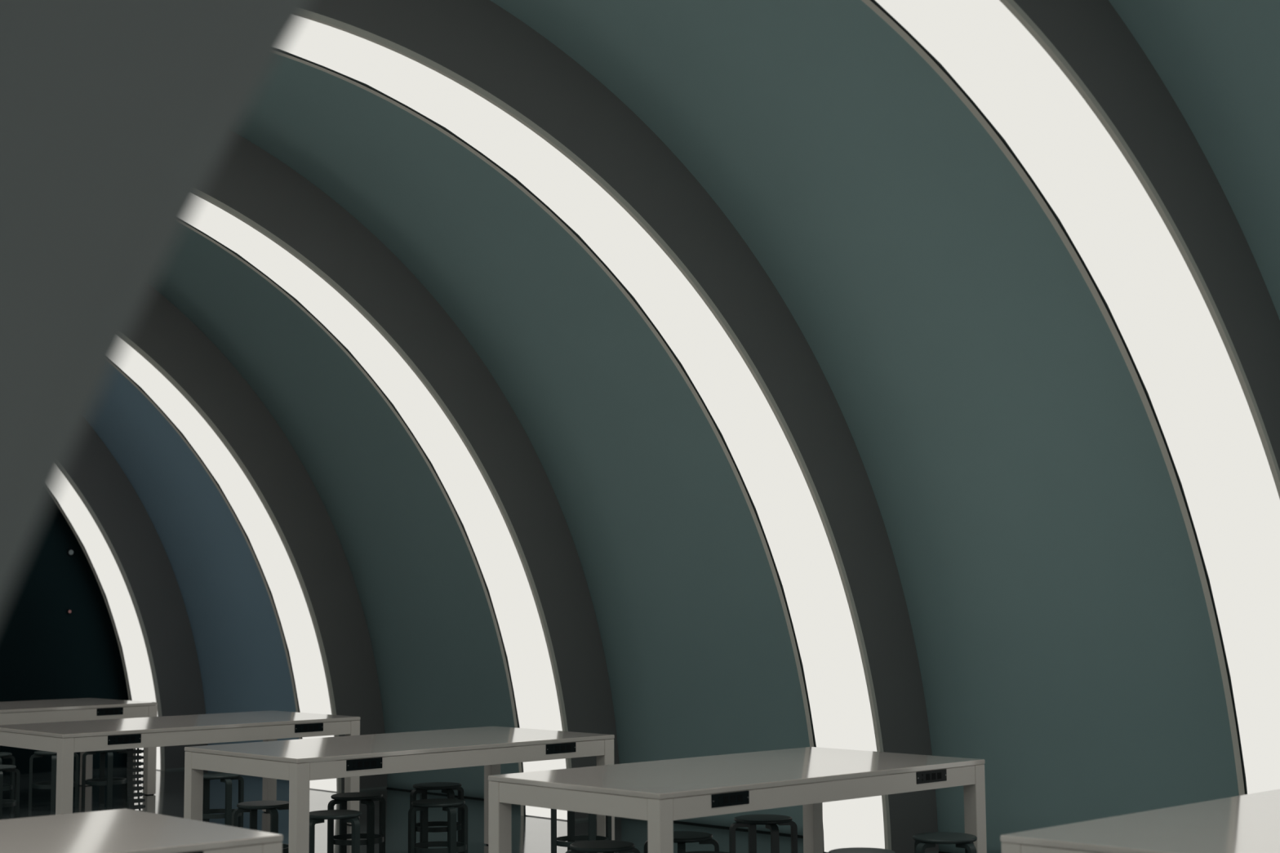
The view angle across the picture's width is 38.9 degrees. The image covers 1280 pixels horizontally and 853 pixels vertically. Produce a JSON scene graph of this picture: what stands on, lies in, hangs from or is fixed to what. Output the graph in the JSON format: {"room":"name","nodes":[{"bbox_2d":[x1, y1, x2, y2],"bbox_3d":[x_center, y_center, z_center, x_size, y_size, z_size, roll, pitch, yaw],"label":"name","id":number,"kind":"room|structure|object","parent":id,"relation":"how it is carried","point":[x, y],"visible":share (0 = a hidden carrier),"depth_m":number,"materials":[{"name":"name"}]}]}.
{"room":"classroom laboratory","nodes":[
{"label":"classroom laboratory","id":0,"kind":"room"},
{"bbox_2d":[0,497,128,775],"bbox_3d":[-8.208,0.561,14.912,10.400,5.000,0.150,5,-8,-44],"label":"wall","id":1,"kind":"structure","parent":0,"point":[47,652],"depth_m":17.23,"materials":[{"name":"black paint"}]},
{"bbox_2d":[66,548,74,555],"bbox_3d":[-5.456,1.207,17.363,0.072,0.072,0.032,5,-8,-44],"label":"lamp","id":2,"kind":"object","parent":1,"relation":"attached to","point":[70,552],"visible":1,"depth_m":17.35,"materials":[{"name":"grey"}]},
{"bbox_2d":[1,766,803,852],"bbox_3d":[-0.065,2.231,6.216,10.600,0.120,23.760,5,-8,-44],"label":"floor","id":3,"kind":"structure","parent":0,"point":[530,834],"depth_m":13.36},
{"bbox_2d":[0,752,15,811],"bbox_3d":[-4.953,2.719,13.804,0.319,0.441,0.319,0,-5,0],"label":"round stool","id":4,"kind":"object","parent":3,"relation":"on","point":[11,787],"visible":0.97,"depth_m":13.89,"materials":[{"name":"paint"}]},
{"bbox_2d":[0,764,20,819],"bbox_3d":[-4.540,2.609,12.697,0.319,0.441,0.319,-2,-6,16],"label":"round stool","id":5,"kind":"object","parent":3,"relation":"on","point":[7,768],"visible":0.99,"depth_m":12.76,"materials":[{"name":"paint"}]},
{"bbox_2d":[28,751,79,811],"bbox_3d":[-4.531,2.734,13.999,0.319,0.441,0.319,-4,-6,32],"label":"round stool","id":6,"kind":"object","parent":3,"relation":"on","point":[51,785],"visible":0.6,"depth_m":13.91,"materials":[{"name":"paint"}]},
{"bbox_2d":[0,697,157,795],"bbox_3d":[-5.220,2.644,14.650,2.247,0.756,1.181,5,-8,-44],"label":"table","id":7,"kind":"object","parent":3,"relation":"on","point":[28,712],"visible":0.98,"depth_m":14.81,"materials":[{"name":"white paint"}]},
{"bbox_2d":[96,707,123,715],"bbox_3d":[-4.316,2.322,14.745,0.232,0.058,0.006,5,-8,-44],"label":"power outlet","id":8,"kind":"object","parent":7,"relation":"attached to","point":[100,711],"depth_m":14.74,"materials":[{"name":"black plastic"}]},
{"bbox_2d":[81,749,128,807],"bbox_3d":[-4.200,2.755,14.245,0.319,0.441,0.319,-3,-6,26],"label":"round stool","id":9,"kind":"object","parent":3,"relation":"on","point":[109,781],"visible":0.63,"depth_m":14.16,"materials":[{"name":"paint"}]},
{"bbox_2d":[0,808,283,852],"bbox_3d":[-2.476,1.790,6.003,2.247,0.756,1.181,5,-7,-42],"label":"table","id":10,"kind":"object","parent":3,"relation":"on","point":[120,830],"visible":1,"depth_m":6.38,"materials":[{"name":"white paint"}]},
{"bbox_2d":[0,710,360,825],"bbox_3d":[-3.214,2.427,12.556,2.247,0.756,1.181,5,-8,-43],"label":"table","id":11,"kind":"object","parent":3,"relation":"on","point":[65,739],"visible":0.94,"depth_m":12.15,"materials":[{"name":"white paint"}]},
{"bbox_2d":[118,737,122,742],"bbox_3d":[-3.347,2.018,11.663,0.032,0.032,0.001,5,-8,-43],"label":"socket","id":12,"kind":"object","parent":11,"relation":"attached to","point":[120,739],"depth_m":11.66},
{"bbox_2d":[107,733,141,745],"bbox_3d":[-3.327,2.020,11.685,0.232,0.058,0.006,5,-8,-43],"label":"power outlet","id":13,"kind":"object","parent":11,"relation":"attached to","point":[121,739],"depth_m":11.68,"materials":[{"name":"black plastic"}]},
{"bbox_2d":[124,737,128,742],"bbox_3d":[-3.315,2.021,11.693,0.032,0.032,0.001,5,-7,-43],"label":"socket","id":14,"kind":"object","parent":11,"relation":"attached to","point":[126,739],"depth_m":11.69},
{"bbox_2d":[130,736,135,742],"bbox_3d":[-3.283,2.023,11.723,0.032,0.032,0.001,5,-8,-43],"label":"socket","id":15,"kind":"object","parent":11,"relation":"attached to","point":[132,738],"depth_m":11.72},
{"bbox_2d":[126,733,146,812],"bbox_3d":[-3.402,2.403,12.274,0.148,0.712,0.060,1,-6,-16],"label":"chain","id":16,"kind":"object","parent":11,"relation":"hanging from","point":[131,757],"visible":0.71,"depth_m":12.25,"materials":[{"name":"grey plastic"}]},
{"bbox_2d":[303,725,307,730],"bbox_3d":[-2.329,2.101,12.612,0.032,0.032,0.001,5,-8,-43],"label":"socket","id":17,"kind":"object","parent":11,"relation":"attached to","point":[305,727],"depth_m":12.61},
{"bbox_2d":[294,723,323,733],"bbox_3d":[-2.309,2.103,12.634,0.232,0.058,0.006,5,-8,-43],"label":"power outlet","id":18,"kind":"object","parent":11,"relation":"attached to","point":[299,727],"depth_m":12.63,"materials":[{"name":"black plastic"}]},
{"bbox_2d":[202,772,244,828],"bbox_3d":[-2.801,2.528,11.997,0.319,0.441,0.319,-1,-6,2],"label":"round stool","id":19,"kind":"object","parent":3,"relation":"on","point":[227,778],"visible":0.62,"depth_m":12.01,"materials":[{"name":"paint"}]},
{"bbox_2d":[231,800,288,852],"bbox_3d":[-2.127,2.352,10.230,0.319,0.441,0.319,-1,-6,6],"label":"round stool","id":20,"kind":"object","parent":3,"relation":"on","point":[271,807],"visible":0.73,"depth_m":10.15,"materials":[{"name":"paint"}]},
{"bbox_2d":[309,809,361,852],"bbox_3d":[-1.650,2.301,9.733,0.319,0.441,0.319,1,-6,-13],"label":"round stool","id":21,"kind":"object","parent":3,"relation":"on","point":[346,815],"visible":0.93,"depth_m":9.64,"materials":[{"name":"paint"}]},
{"bbox_2d":[327,792,385,852],"bbox_3d":[-1.665,2.388,10.642,0.319,0.441,0.319,-1,-6,3],"label":"round stool","id":22,"kind":"object","parent":3,"relation":"on","point":[367,798],"visible":0.97,"depth_m":10.56,"materials":[{"name":"paint"}]},
{"bbox_2d":[183,726,614,852],"bbox_3d":[-1.373,2.226,10.624,2.247,0.756,1.181,5,-8,-43],"label":"table","id":23,"kind":"object","parent":3,"relation":"on","point":[294,761],"visible":0.98,"depth_m":10.24,"materials":[{"name":"white paint"}]},
{"bbox_2d":[357,761,362,768],"bbox_3d":[-1.504,1.817,9.731,0.032,0.032,0.001,5,-8,-43],"label":"socket","id":24,"kind":"object","parent":23,"relation":"attached to","point":[359,763],"depth_m":9.73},
{"bbox_2d":[346,757,382,771],"bbox_3d":[-1.484,1.819,9.754,0.232,0.058,0.006,5,-8,-43],"label":"power outlet","id":25,"kind":"object","parent":23,"relation":"attached to","point":[353,764],"depth_m":9.75,"materials":[{"name":"black plastic"}]},
{"bbox_2d":[364,760,369,767],"bbox_3d":[-1.472,1.820,9.761,0.032,0.032,0.001,5,-7,-43],"label":"socket","id":26,"kind":"object","parent":23,"relation":"attached to","point":[366,763],"depth_m":9.76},
{"bbox_2d":[371,760,376,766],"bbox_3d":[-1.440,1.823,9.791,0.032,0.032,0.001,5,-8,-43],"label":"socket","id":27,"kind":"object","parent":23,"relation":"attached to","point":[373,762],"depth_m":9.79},
{"bbox_2d":[555,746,559,751],"bbox_3d":[-0.488,1.901,10.681,0.032,0.032,0.001,5,-7,-43],"label":"socket","id":28,"kind":"object","parent":23,"relation":"attached to","point":[557,748],"depth_m":10.68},
{"bbox_2d":[546,742,575,754],"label":"power outlet","id":29,"kind":"object","parent":23,"relation":"attached to","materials":[{"name":"black plastic"}]},
{"bbox_2d":[560,745,564,751],"bbox_3d":[-0.456,1.904,10.711,0.032,0.032,0.001,5,-8,-43],"label":"socket","id":30,"kind":"object","parent":23,"relation":"attached to","point":[562,748],"depth_m":10.71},
{"bbox_2d":[566,745,570,751],"bbox_3d":[-0.423,1.906,10.741,0.032,0.032,0.001,5,-8,-43],"label":"socket","id":31,"kind":"object","parent":23,"relation":"attached to","point":[568,747],"depth_m":10.74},
{"bbox_2d":[409,782,463,852],"bbox_3d":[-1.256,2.440,11.210,0.319,0.441,0.319,-1,-6,4],"label":"round stool","id":32,"kind":"object","parent":3,"relation":"on","point":[447,788],"visible":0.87,"depth_m":11.14,"materials":[{"name":"paint"}]},
{"bbox_2d":[408,798,467,852],"bbox_3d":[-1.143,2.347,10.258,0.319,0.441,0.319,-2,-6,16],"label":"round stool","id":33,"kind":"object","parent":3,"relation":"on","point":[449,805],"visible":1,"depth_m":10.19,"materials":[{"name":"paint"}]},
{"bbox_2d":[551,808,611,852],"bbox_3d":[-0.339,2.362,10.480,0.319,0.441,0.319,-3,-6,27],"label":"round stool","id":34,"kind":"object","parent":3,"relation":"on","point":[566,841],"visible":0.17,"depth_m":10.51,"materials":[{"name":"paint"}]},
{"bbox_2d":[565,840,639,852],"bbox_3d":[-0.174,2.159,8.385,0.319,0.441,0.319,-4,-7,32],"label":"round stool","id":35,"kind":"object","parent":3,"relation":"on","point":[600,846],"visible":1,"depth_m":8.35,"materials":[{"name":"paint"}]},
{"bbox_2d":[644,831,719,852],"bbox_3d":[0.201,2.187,8.701,0.319,0.441,0.319,-5,-7,37],"label":"round stool","id":36,"kind":"object","parent":3,"relation":"on","point":[681,837],"visible":0.7,"depth_m":8.68,"materials":[{"name":"paint"}]},
{"bbox_2d":[681,851,729,852],"bbox_3d":[0.291,2.117,7.988,0.319,0.441,0.319,-3,-6,26],"label":"round stool","id":37,"kind":"object","parent":3,"relation":"on","point":[689,851],"visible":1,"depth_m":8.11,"materials":[{"name":"paint"}]},
{"bbox_2d":[488,746,986,852],"bbox_3d":[0.516,2.032,8.765,2.247,0.756,1.181,5,-7,-42],"label":"table","id":38,"kind":"object","parent":3,"relation":"on","point":[661,793],"visible":0.98,"depth_m":8.42,"materials":[{"name":"white paint"}]},
{"bbox_2d":[723,795,728,804],"bbox_3d":[0.374,1.624,7.873,0.032,0.032,0.001,5,-7,-42],"label":"socket","id":39,"kind":"object","parent":38,"relation":"attached to","point":[725,798],"depth_m":7.87,"materials":[{"name":"black plastic"}]},
{"bbox_2d":[711,791,749,808],"bbox_3d":[0.394,1.626,7.895,0.232,0.058,0.006,5,-7,-42],"label":"power outlet","id":40,"kind":"object","parent":38,"relation":"attached to","point":[719,799],"depth_m":7.89,"materials":[{"name":"black plastic"}]},
{"bbox_2d":[730,795,735,803],"bbox_3d":[0.406,1.627,7.903,0.032,0.032,0.001,5,-7,-42],"label":"socket","id":41,"kind":"object","parent":38,"relation":"attached to","point":[732,797],"depth_m":7.90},
{"bbox_2d":[737,794,742,802],"bbox_3d":[0.439,1.629,7.932,0.032,0.032,0.001,5,-7,-42],"label":"socket","id":42,"kind":"object","parent":38,"relation":"attached to","point":[740,797],"depth_m":7.93,"materials":[{"name":"black plastic"}]},
{"bbox_2d":[925,773,930,780],"bbox_3d":[1.402,1.706,8.811,0.032,0.032,0.001,5,-7,-42],"label":"socket","id":43,"kind":"object","parent":38,"relation":"attached to","point":[927,775],"depth_m":8.81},
{"bbox_2d":[915,768,946,784],"bbox_3d":[1.422,1.708,8.833,0.232,0.058,0.006,5,-7,-42],"label":"power outlet","id":44,"kind":"object","parent":38,"relation":"attached to","point":[923,776],"depth_m":8.83,"materials":[{"name":"black plastic"}]},
{"bbox_2d":[931,773,935,780],"bbox_3d":[1.434,1.709,8.841,0.032,0.032,0.001,5,-7,-42],"label":"socket","id":45,"kind":"object","parent":38,"relation":"attached to","point":[933,775],"depth_m":8.84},
{"bbox_2d":[937,772,941,779],"bbox_3d":[1.467,1.711,8.870,0.032,0.032,0.001,5,-7,-42],"label":"socket","id":46,"kind":"object","parent":38,"relation":"attached to","point":[939,775],"depth_m":8.87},
{"bbox_2d":[728,814,797,852],"bbox_3d":[0.640,2.247,9.367,0.319,0.441,0.319,-4,-7,32],"label":"round stool","id":47,"kind":"object","parent":3,"relation":"on","point":[750,821],"visible":1,"depth_m":9.33,"materials":[{"name":"paint"}]},
{"bbox_2d":[827,847,895,852],"bbox_3d":[0.993,2.119,8.064,0.319,0.441,0.319,-3,-6,24],"label":"round stool","id":48,"kind":"object","parent":3,"relation":"on","point":[855,850],"visible":1,"depth_m":8.12,"materials":[{"name":"paint"}]},
{"bbox_2d":[912,832,977,852],"bbox_3d":[1.450,2.166,8.582,0.319,0.441,0.319,-1,-6,2],"label":"round stool","id":49,"kind":"object","parent":3,"relation":"on","point":[924,841],"visible":1,"depth_m":8.51,"materials":[{"name":"paint"}]},
{"bbox_2d":[1000,789,1279,852],"bbox_3d":[2.452,1.802,6.531,2.247,0.756,1.181,5,-8,-44],"label":"table","id":50,"kind":"object","parent":3,"relation":"on","point":[1248,823],"visible":1,"depth_m":6.26,"materials":[{"name":"white paint"}]},
{"bbox_2d":[87,0,1279,852],"bbox_3d":[1.735,-0.129,8.148,4.976,4.921,23.700,5,-8,-44],"label":"wall","id":51,"kind":"structure","parent":0,"point":[1002,431],"depth_m":10.66,"materials":[{"name":"teal paint"}]},
{"bbox_2d":[51,469,164,771],"bbox_3d":[-7.855,0.870,14.515,8.727,4.315,0.557,5,-8,-44],"label":"light","id":52,"kind":"object","parent":51,"relation":"attached to","point":[126,617],"visible":0.62,"depth_m":17.16,"materials":[{"name":"white plastic"}]},
{"bbox_2d":[0,0,267,509],"bbox_3d":[2.122,-0.448,4.156,9.692,4.799,0.563,5,-8,-44],"label":"trim","id":53,"kind":"structure","parent":51,"relation":"attached to","point":[100,100],"depth_m":1.31,"materials":[{"name":"grey paint"}]},
{"bbox_2d":[64,422,207,770],"bbox_3d":[-7.855,0.629,14.536,9.692,4.797,0.563,5,-8,-44],"label":"trim","id":54,"kind":"structure","parent":51,"relation":"attached to","point":[143,557],"depth_m":17.14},
{"bbox_2d":[0,0,311,613],"bbox_3d":[2.122,-0.114,4.126,8.352,4.129,0.557,5,-8,-44],"label":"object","id":55,"kind":"object","parent":51,"relation":"attached to","point":[23,509],"visible":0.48,"depth_m":1.34,"materials":[{"name":"grey paint"}]},
{"bbox_2d":[113,337,341,793],"bbox_3d":[-5.838,0.652,12.416,8.727,4.315,0.557,5,-8,-44],"label":"light","id":56,"kind":"object","parent":51,"relation":"attached to","point":[277,565],"visible":0.69,"depth_m":14.95,"materials":[{"name":"white plastic"}]},
{"bbox_2d":[127,287,386,792],"bbox_3d":[-5.838,0.411,12.437,9.692,4.797,0.563,5,-8,-44],"label":"trim","id":57,"kind":"structure","parent":51,"relation":"attached to","point":[160,329],"depth_m":14.88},
{"bbox_2d":[184,191,571,820],"bbox_3d":[-3.833,0.435,10.330,8.727,4.315,0.557,5,-8,-44],"label":"light","id":58,"kind":"object","parent":51,"relation":"attached to","point":[488,532],"visible":0.69,"depth_m":12.72,"materials":[{"name":"white plastic"}]},
{"bbox_2d":[202,132,619,821],"bbox_3d":[-3.832,0.195,10.351,9.692,4.797,0.563,5,-8,-44],"label":"arch rib","id":59,"kind":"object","parent":51,"relation":"attached to","point":[246,178],"depth_m":12.51,"materials":[{"name":"grey paint"}]},
{"bbox_2d":[306,0,939,852],"bbox_3d":[-1.852,-0.019,8.290,9.692,4.797,0.563,5,-8,-44],"label":"arch rib","id":60,"kind":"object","parent":51,"relation":"attached to","point":[481,42],"depth_m":10.22,"materials":[{"name":"grey paint"}]},
{"bbox_2d":[279,9,891,852],"bbox_3d":[-1.852,0.221,8.269,8.727,4.315,0.557,5,-8,-44],"label":"light","id":61,"kind":"object","parent":60,"relation":"attached to","point":[776,484],"visible":0.81,"depth_m":10.48,"materials":[{"name":"white plastic"}]},
{"bbox_2d":[386,787,947,852],"bbox_3d":[3.734,2.425,9.211,0.011,0.009,22.846,5,-8,-44],"label":"baseboard","id":62,"kind":"structure","parent":51,"relation":"attached to","point":[800,836],"depth_m":12.66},
{"bbox_2d":[1013,0,1279,471],"bbox_3d":[0.127,-0.233,6.232,9.692,4.797,0.563,5,-8,-44],"label":"trim","id":63,"kind":"structure","parent":51,"relation":"attached to","point":[1091,36],"depth_m":8.15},
{"bbox_2d":[861,0,1279,795],"bbox_3d":[0.126,0.007,6.211,8.727,4.315,0.557,5,-8,-44],"label":"light","id":64,"kind":"object","parent":63,"relation":"attached to","point":[1175,345],"visible":0.98,"depth_m":8.46,"materials":[{"name":"white plastic"}]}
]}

